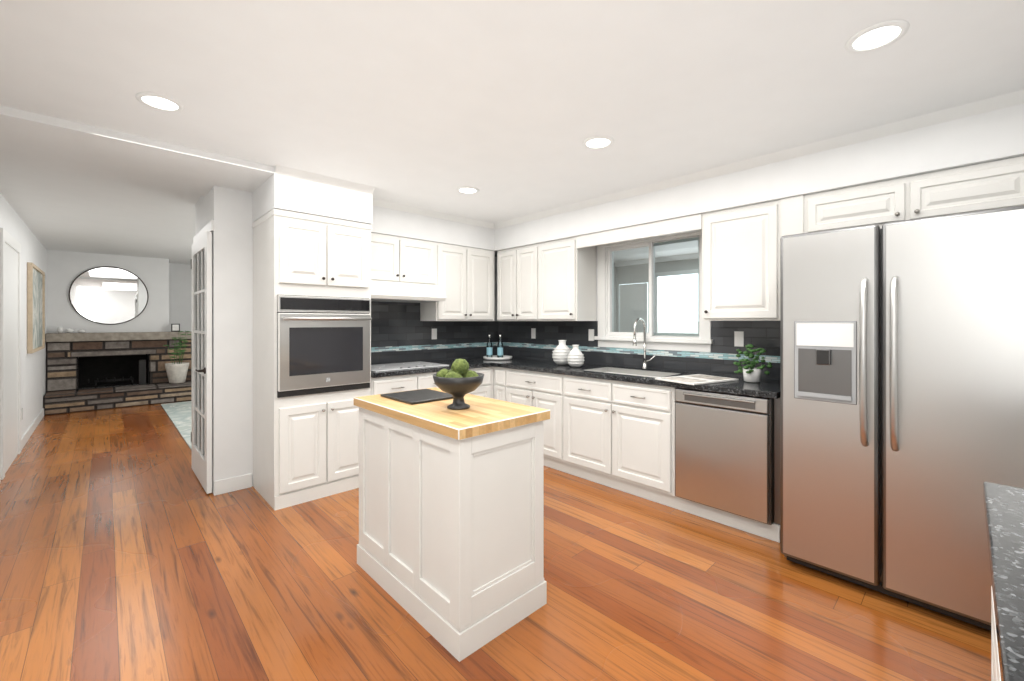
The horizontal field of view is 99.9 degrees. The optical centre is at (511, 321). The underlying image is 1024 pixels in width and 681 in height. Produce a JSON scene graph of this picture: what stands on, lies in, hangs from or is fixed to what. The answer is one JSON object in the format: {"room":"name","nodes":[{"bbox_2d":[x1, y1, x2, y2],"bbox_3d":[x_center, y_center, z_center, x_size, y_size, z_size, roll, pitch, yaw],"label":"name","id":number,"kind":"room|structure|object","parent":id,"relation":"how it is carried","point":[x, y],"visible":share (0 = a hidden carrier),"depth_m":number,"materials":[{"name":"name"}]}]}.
{"room":"kitchen","nodes":[
{"label":"kitchen","id":0,"kind":"room"},
{"bbox_2d":[0,193,45,437],"bbox_3d":[-3.807,0.120,2.993,0.120,2.440,11.220,0,0,-43],"label":"wall","id":1,"kind":"structure","parent":0,"point":[33,365],"depth_m":4.88,"materials":[{"name":"paint"}]},
{"bbox_2d":[0,228,20,479],"bbox_3d":[-4.697,0.270,4.036,0.020,2.140,1.080,0,0,-43],"label":"door","id":2,"kind":"structure","parent":1,"relation":"attached to","point":[10,348],"depth_m":3.98,"materials":[{"name":"white wood"}]},
{"bbox_2d":[21,408,43,449],"bbox_3d":[-5.894,1.285,5.299,0.015,0.110,2.300,0,0,-43],"label":"baseboard","id":3,"kind":"structure","parent":1,"relation":"attached to","point":[30,430],"depth_m":5.09,"materials":[{"name":"white wood"}]},
{"bbox_2d":[27,262,44,353],"bbox_3d":[-5.987,-0.160,5.418,0.040,1.040,1.400,0,0,-43],"label":"picture frame","id":4,"kind":"object","parent":1,"relation":"attached to","point":[35,308],"visible":1,"depth_m":5.31,"materials":[{"name":"beige wood"}]},
{"bbox_2d":[46,250,168,388],"bbox_3d":[-6.785,0.120,7.292,1.460,2.440,0.720,0,0,-43],"label":"wall","id":5,"kind":"structure","parent":0,"point":[64,269],"depth_m":6.91,"materials":[{"name":"paint"}]},
{"bbox_2d":[69,266,148,324],"bbox_3d":[-6.543,-0.430,7.007,0.950,0.950,0.020,0,0,-43],"label":"round mirror","id":6,"kind":"object","parent":5,"relation":"attached to","point":[107,295],"visible":0.98,"depth_m":6.99,"materials":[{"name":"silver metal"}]},
{"bbox_2d":[169,263,191,331],"bbox_3d":[-4.477,0.120,9.887,5.460,2.440,0.120,0,0,-43],"label":"wall","id":7,"kind":"structure","parent":0,"point":[180,294],"depth_m":8.12,"materials":[{"name":"paint"}]},
{"bbox_2d":[195,190,210,234],"bbox_3d":[-2.636,0.120,3.748,0.100,2.440,0.830,0,0,-43],"label":"wall","id":8,"kind":"structure","parent":0,"point":[202,212],"depth_m":3.72,"materials":[{"name":"paint"}]},
{"bbox_2d":[191,231,211,493],"bbox_3d":[-2.645,0.314,3.608,0.093,2.028,0.817,0,0,-43],"label":"french door","id":9,"kind":"structure","parent":8,"relation":"in","point":[201,349],"depth_m":3.54,"materials":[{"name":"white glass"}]},
{"bbox_2d":[193,220,213,242],"bbox_3d":[-2.638,0.219,3.666,0.015,2.018,0.948,0,0,-43],"label":"door frame","id":10,"kind":"structure","parent":8,"relation":"attached to","point":[209,227],"depth_m":3.52,"materials":[{"name":"white wood"}]},
{"bbox_2d":[211,186,497,494],"bbox_3d":[-1.278,0.120,4.379,2.940,2.440,0.120,0,0,-43],"label":"wall","id":11,"kind":"structure","parent":0,"point":[232,339],"depth_m":3.41,"materials":[{"name":"paint"}]},
{"bbox_2d":[0,400,990,680],"bbox_3d":[-1.219,1.365,5.729,8.200,0.050,12.000,0,0,-43],"label":"floor","id":12,"kind":"structure","parent":0,"point":[130,550],"depth_m":2.09,"materials":[{"name":"brown wood"}]},
{"bbox_2d":[43,339,191,414],"bbox_3d":[-6.397,0.820,7.114,1.770,1.040,1.012,0,0,-43],"label":"fireplace","id":13,"kind":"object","parent":12,"relation":"on","point":[104,366],"depth_m":6.98,"materials":[{"name":"brown stone"}]},
{"bbox_2d":[45,331,191,341],"bbox_3d":[-6.335,0.234,7.066,1.796,0.128,0.223,0,0,-43],"label":"mantel beam","id":14,"kind":"structure","parent":13,"relation":"on","point":[72,337],"depth_m":6.88,"materials":[{"name":"grey stone"}]},
{"bbox_2d":[57,326,85,332],"bbox_3d":[-6.802,0.118,6.643,0.315,0.100,0.100,0,0,-43],"label":"mantel decor","id":15,"kind":"object","parent":14,"relation":"on","point":[60,329],"visible":1,"depth_m":6.59,"materials":[{"name":"ceramic"}]},
{"bbox_2d":[171,324,179,331],"bbox_3d":[-5.872,0.099,7.505,0.120,0.138,0.026,0,0,-43],"label":"frame","id":16,"kind":"object","parent":14,"relation":"on","point":[175,327],"visible":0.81,"depth_m":7.49,"materials":[{"name":"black plastic"}]},
{"bbox_2d":[163,331,191,383],"bbox_3d":[-5.692,0.591,7.312,0.386,0.904,0.376,0,0,-43],"label":"plant","id":17,"kind":"object","parent":13,"relation":"on","point":[177,373],"visible":1,"depth_m":7.25,"materials":[{"name":"green plant"}]},
{"bbox_2d":[161,401,191,449],"bbox_3d":[-3.588,1.332,6.414,2.300,0.012,3.650,0,0,-43],"label":"living room rug","id":18,"kind":"object","parent":12,"relation":"on","point":[179,414],"visible":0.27,"depth_m":6.03,"materials":[{"name":"white fabric"}]},
{"bbox_2d":[252,209,375,509],"bbox_3d":[-1.625,0.267,3.517,0.724,2.148,0.649,0,0,-43],"label":"tall cabinet","id":19,"kind":"object","parent":12,"relation":"on","point":[346,312],"depth_m":3.26,"materials":[{"name":"white wood"}]},
{"bbox_2d":[376,360,491,375],"bbox_3d":[-0.888,0.440,4.219,1.303,0.040,0.641,0,0,-43],"label":"countertop","id":20,"kind":"structure","parent":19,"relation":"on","point":[447,363],"depth_m":3.93,"materials":[{"name":"black stone"}]},
{"bbox_2d":[376,360,443,371],"bbox_3d":[-1.052,0.412,4.060,0.750,0.015,0.515,0,0,-43],"label":"cooktop","id":21,"kind":"object","parent":20,"relation":"in","point":[395,364],"depth_m":4.06,"materials":[{"name":"silver metal"}]},
{"bbox_2d":[376,372,438,394],"bbox_3d":[-1.056,0.903,4.070,0.855,0.876,0.626,0,0,-43],"label":"base cabinet","id":22,"kind":"object","parent":12,"relation":"on","point":[384,384],"depth_m":3.75,"materials":[{"name":"white wood"}]},
{"bbox_2d":[354,387,549,661],"bbox_3d":[-0.348,0.879,2.217,0.540,0.922,0.980,0,0,-43],"label":"kitchen island","id":23,"kind":"object","parent":12,"relation":"on","point":[450,552],"visible":1,"depth_m":1.91,"materials":[{"name":"white wood"}]},
{"bbox_2d":[380,389,453,403],"bbox_3d":[-0.513,0.411,2.391,0.300,0.012,0.340,0,0,-43],"label":"trivet","id":24,"kind":"object","parent":23,"relation":"on","point":[418,396],"visible":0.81,"depth_m":2.34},
{"bbox_2d":[433,359,483,409],"bbox_3d":[-0.260,0.297,2.094,0.250,0.238,0.250,0,0,-43],"label":"decor","id":25,"kind":"object","parent":23,"relation":"on","point":[459,381],"visible":0.98,"depth_m":2.04,"materials":[{"name":"black ceramic"}]},
{"bbox_2d":[468,368,491,397],"bbox_3d":[-0.572,0.903,4.528,0.478,0.876,0.626,0,0,-43],"label":"base cabinet","id":26,"kind":"object","parent":12,"relation":"on","point":[485,389],"depth_m":4.39,"materials":[{"name":"white wood"}]},
{"bbox_2d":[496,368,503,400],"bbox_3d":[0.105,0.903,4.594,0.626,0.876,0.158,0,0,-43],"label":"base cabinet","id":27,"kind":"object","parent":12,"relation":"on","point":[499,371],"depth_m":4.39,"materials":[{"name":"white wood"}]},
{"bbox_2d":[504,368,563,471],"bbox_3d":[0.415,0.903,4.266,0.626,0.876,0.745,0,0,-43],"label":"base cabinet","id":28,"kind":"object","parent":12,"relation":"on","point":[545,390],"depth_m":3.93,"materials":[{"name":"white wood"}]},
{"bbox_2d":[564,372,671,506],"bbox_3d":[1.021,0.903,3.626,0.626,0.876,1.017,0,0,-43],"label":"base cabinet","id":29,"kind":"object","parent":12,"relation":"on","point":[618,435],"depth_m":3.37,"materials":[{"name":"white wood"}]},
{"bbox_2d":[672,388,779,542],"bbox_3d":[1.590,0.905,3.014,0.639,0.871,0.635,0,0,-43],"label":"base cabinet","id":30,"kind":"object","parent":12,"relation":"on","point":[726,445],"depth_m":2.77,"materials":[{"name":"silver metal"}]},
{"bbox_2d":[464,356,779,399],"bbox_3d":[0.705,0.440,3.949,0.641,0.040,3.221,0,0,-43],"label":"countertop","id":31,"kind":"structure","parent":30,"relation":"on","point":[593,371],"depth_m":3.53,"materials":[{"name":"black stone"}]},
{"bbox_2d":[483,334,511,359],"bbox_3d":[-0.161,0.281,4.857,0.330,0.276,0.330,0,0,-43],"label":"tray","id":32,"kind":"object","parent":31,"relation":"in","point":[499,356],"visible":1,"depth_m":4.81,"materials":[{"name":"white ceramic"}]},
{"bbox_2d":[552,340,571,364],"bbox_3d":[0.492,0.298,4.209,0.208,0.240,0.208,0,0,-43],"label":"vase","id":33,"kind":"object","parent":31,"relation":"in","point":[562,350],"visible":0.85,"depth_m":4.14,"materials":[{"name":"ceramic"}]},
{"bbox_2d":[567,345,584,366],"bbox_3d":[0.593,0.316,4.001,0.167,0.205,0.167,0,0,-43],"label":"vase","id":34,"kind":"object","parent":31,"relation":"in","point":[575,357],"visible":1,"depth_m":3.95,"materials":[{"name":"ceramic"}]},
{"bbox_2d":[655,374,738,384],"bbox_3d":[1.332,0.412,3.104,0.484,0.011,0.330,0,0,-29],"label":"open magazine","id":35,"kind":"object","parent":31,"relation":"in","point":[696,379],"visible":0.98,"depth_m":3.05,"materials":[{"name":"paper"}]},
{"bbox_2d":[733,344,772,382],"bbox_3d":[1.673,0.286,2.995,0.216,0.264,0.233,0,0,-43],"label":"potted plant","id":36,"kind":"object","parent":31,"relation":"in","point":[751,374],"visible":1,"depth_m":2.97,"materials":[{"name":"green plant"}]},
{"bbox_2d":[675,380,795,539],"bbox_3d":[1.554,0.904,3.007,0.610,0.872,0.595,0,0,-43],"label":"dishwasher","id":37,"kind":"object","parent":30,"relation":"in","point":[726,442],"depth_m":2.77,"materials":[{"name":"silver metal"}]},
{"bbox_2d":[780,205,1023,630],"bbox_3d":[2.049,0.422,2.287,0.899,1.795,0.908,0,0,-43],"label":"fridge","id":38,"kind":"object","parent":12,"relation":"on","point":[901,392],"visible":1,"depth_m":1.99,"materials":[{"name":"silver metal"}]},
{"bbox_2d":[983,482,1023,680],"bbox_3d":[0.628,0.880,0.096,2.325,0.920,0.664,0,0,-43],"label":"countertop","id":39,"kind":"structure","parent":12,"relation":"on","point":[1004,509],"depth_m":0.76,"materials":[{"name":"black stone"}]},
{"bbox_2d":[0,0,1023,263],"bbox_3d":[-1.219,-1.140,5.729,8.200,0.080,12.000,0,0,-43],"label":"ceiling","id":40,"kind":"structure","parent":0,"point":[506,108],"depth_m":2.01,"materials":[{"name":"paint"}]},
{"bbox_2d":[135,92,183,111],"bbox_3d":[-1.758,-1.095,2.149,0.189,0.008,0.189,0,0,8],"label":"recessed light","id":41,"kind":"object","parent":40,"relation":"in","point":[153,100],"depth_m":2.14,"materials":[{"name":"white plastic"}]},
{"bbox_2d":[456,186,478,193],"bbox_3d":[-0.366,-1.095,3.582,0.189,0.008,0.189,0,0,8],"label":"recessed light","id":42,"kind":"object","parent":40,"relation":"in","point":[465,190],"depth_m":3.58,"materials":[{"name":"white plastic"}]},
{"bbox_2d":[582,136,613,148],"bbox_3d":[0.526,-1.095,2.630,0.189,0.008,0.189,0,0,41],"label":"recessed light","id":43,"kind":"object","parent":40,"relation":"in","point":[595,142],"depth_m":2.63,"materials":[{"name":"white plastic"}]},
{"bbox_2d":[845,20,909,53],"bbox_3d":[1.404,-1.095,1.658,0.189,0.008,0.189,0,0,41],"label":"recessed light","id":44,"kind":"object","parent":40,"relation":"in","point":[877,36],"depth_m":1.65,"materials":[{"name":"white plastic"}]},
{"bbox_2d":[614,263,616,331],"bbox_3d":[0.725,0.120,6.947,3.260,2.440,0.100,0,0,-43],"label":"wall","id":45,"kind":"structure","parent":0,"point":[615,272],"depth_m":8.02,"materials":[{"name":"grey paint"}]},
{"bbox_2d":[252,103,1023,256],"bbox_3d":[0.472,-0.955,2.717,2.680,0.290,4.700,0,0,-43],"label":"soffit","id":46,"kind":"structure","parent":0,"point":[991,136],"depth_m":3.06,"materials":[{"name":"paint"}]},
{"bbox_2d":[0,105,273,195],"bbox_3d":[-2.589,-1.077,2.898,1.520,0.045,1.030,0,0,-43],"label":"header","id":47,"kind":"object","parent":46,"relation":"attached to","point":[37,141],"visible":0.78,"depth_m":2.77,"materials":[{"name":"paint"}]},
{"bbox_2d":[275,165,374,194],"bbox_3d":[-1.398,-1.075,3.275,0.730,0.050,0.050,0,0,-43],"label":"crown molding","id":48,"kind":"structure","parent":46,"relation":"attached to","point":[281,170],"depth_m":3.25,"materials":[{"name":"white wood"}]},
{"bbox_2d":[376,233,447,303],"bbox_3d":[-1.105,-0.506,4.103,0.828,0.602,0.511,0,0,-43],"label":"upper cabinet","id":49,"kind":"object","parent":46,"relation":"attached to","point":[408,270],"depth_m":4.10,"materials":[{"name":"white wood"}]},
{"bbox_2d":[343,280,446,302],"bbox_3d":[-1.108,-0.278,4.101,0.805,0.155,0.511,0,0,-43],"label":"range hood","id":50,"kind":"object","parent":49,"relation":"attached to","point":[382,291],"depth_m":3.96,"materials":[{"name":"white metal"}]},
{"bbox_2d":[373,198,494,228],"bbox_3d":[-0.784,-1.075,4.282,1.545,0.050,0.050,0,0,-43],"label":"crown molding","id":51,"kind":"structure","parent":46,"relation":"attached to","point":[376,202],"depth_m":4.26,"materials":[{"name":"white wood"}]},
{"bbox_2d":[416,244,495,323],"bbox_3d":[-0.583,-0.409,4.724,0.785,0.797,0.326,0,0,-43],"label":"upper cabinet","id":52,"kind":"object","parent":46,"relation":"attached to","point":[470,270],"depth_m":4.61,"materials":[{"name":"white wood"}]},
{"bbox_2d":[495,89,1023,228],"bbox_3d":[1.289,-1.075,3.266,0.050,0.050,4.375,0,0,-43],"label":"crown molding","id":53,"kind":"structure","parent":46,"relation":"attached to","point":[976,107],"depth_m":2.67,"materials":[{"name":"white wood"}]},
{"bbox_2d":[596,233,697,320],"bbox_3d":[1.489,0.120,3.679,0.120,2.440,4.940,0,0,-43],"label":"wall","id":54,"kind":"structure","parent":0,"point":[597,281],"depth_m":4.27,"materials":[{"name":"paint"}]},
{"bbox_2d":[496,244,535,323],"bbox_3d":[0.160,-0.409,4.755,0.326,0.797,0.640,0,0,-43],"label":"upper cabinet","id":55,"kind":"object","parent":54,"relation":"attached to","point":[516,267],"depth_m":4.65,"materials":[{"name":"white wood"}]},
{"bbox_2d":[536,236,599,323],"bbox_3d":[0.550,-0.409,4.342,0.326,0.797,0.495,0,0,-43],"label":"upper cabinet","id":56,"kind":"object","parent":54,"relation":"attached to","point":[565,268],"depth_m":4.20,"materials":[{"name":"white wood"}]},
{"bbox_2d":[342,283,815,383],"bbox_3d":[0.252,0.030,3.480,1.944,0.780,3.281,0,0,-43],"label":"backsplash","id":57,"kind":"structure","parent":54,"relation":"attached to","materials":[{"name":"grey tile"}]},
{"bbox_2d":[594,230,712,351],"bbox_3d":[1.257,-0.285,3.887,0.168,1.060,1.130,0,0,-43],"label":"window","id":58,"kind":"structure","parent":54,"relation":"in","point":[701,341],"depth_m":3.87,"materials":[{"name":"white wood"}]},
{"bbox_2d":[696,199,795,323],"bbox_3d":[1.702,-0.409,3.124,0.326,0.797,0.520,0,0,-43],"label":"upper cabinet","id":59,"kind":"object","parent":54,"relation":"attached to","point":[741,245],"depth_m":2.99,"materials":[{"name":"white wood"}]},
{"bbox_2d":[800,176,911,233],"bbox_3d":[2.135,-0.667,2.666,0.326,0.282,0.490,0,0,-43],"label":"upper cabinet","id":60,"kind":"object","parent":54,"relation":"attached to","point":[879,203],"depth_m":2.54,"materials":[{"name":"white wood"}]},
{"bbox_2d":[912,156,1023,218],"bbox_3d":[2.484,-0.667,2.297,0.326,0.282,0.525,0,0,-43],"label":"upper cabinet","id":61,"kind":"object","parent":54,"relation":"attached to","point":[1000,183],"depth_m":2.21,"materials":[{"name":"white wood"}]},
{"bbox_2d":[617,258,697,331],"bbox_3d":[3.787,0.120,6.183,0.100,2.440,5.420,0,0,-43],"label":"wall","id":62,"kind":"structure","parent":0,"point":[641,278],"depth_m":7.66,"materials":[{"name":"grey paint"}]},
{"bbox_2d":[615,253,697,266],"bbox_3d":[3.726,-1.065,6.124,0.070,0.070,5.220,0,0,-43],"label":"crown molding","id":63,"kind":"structure","parent":62,"relation":"attached to","point":[661,259],"depth_m":7.32,"materials":[{"name":"white wood"}]},
{"bbox_2d":[619,269,697,332],"bbox_3d":[3.661,0.245,6.204,0.045,2.190,4.855,0,0,-43],"label":"window","id":64,"kind":"structure","parent":62,"relation":"in","point":[678,305],"depth_m":7.32,"materials":[{"name":"clear glass"}]}
]}

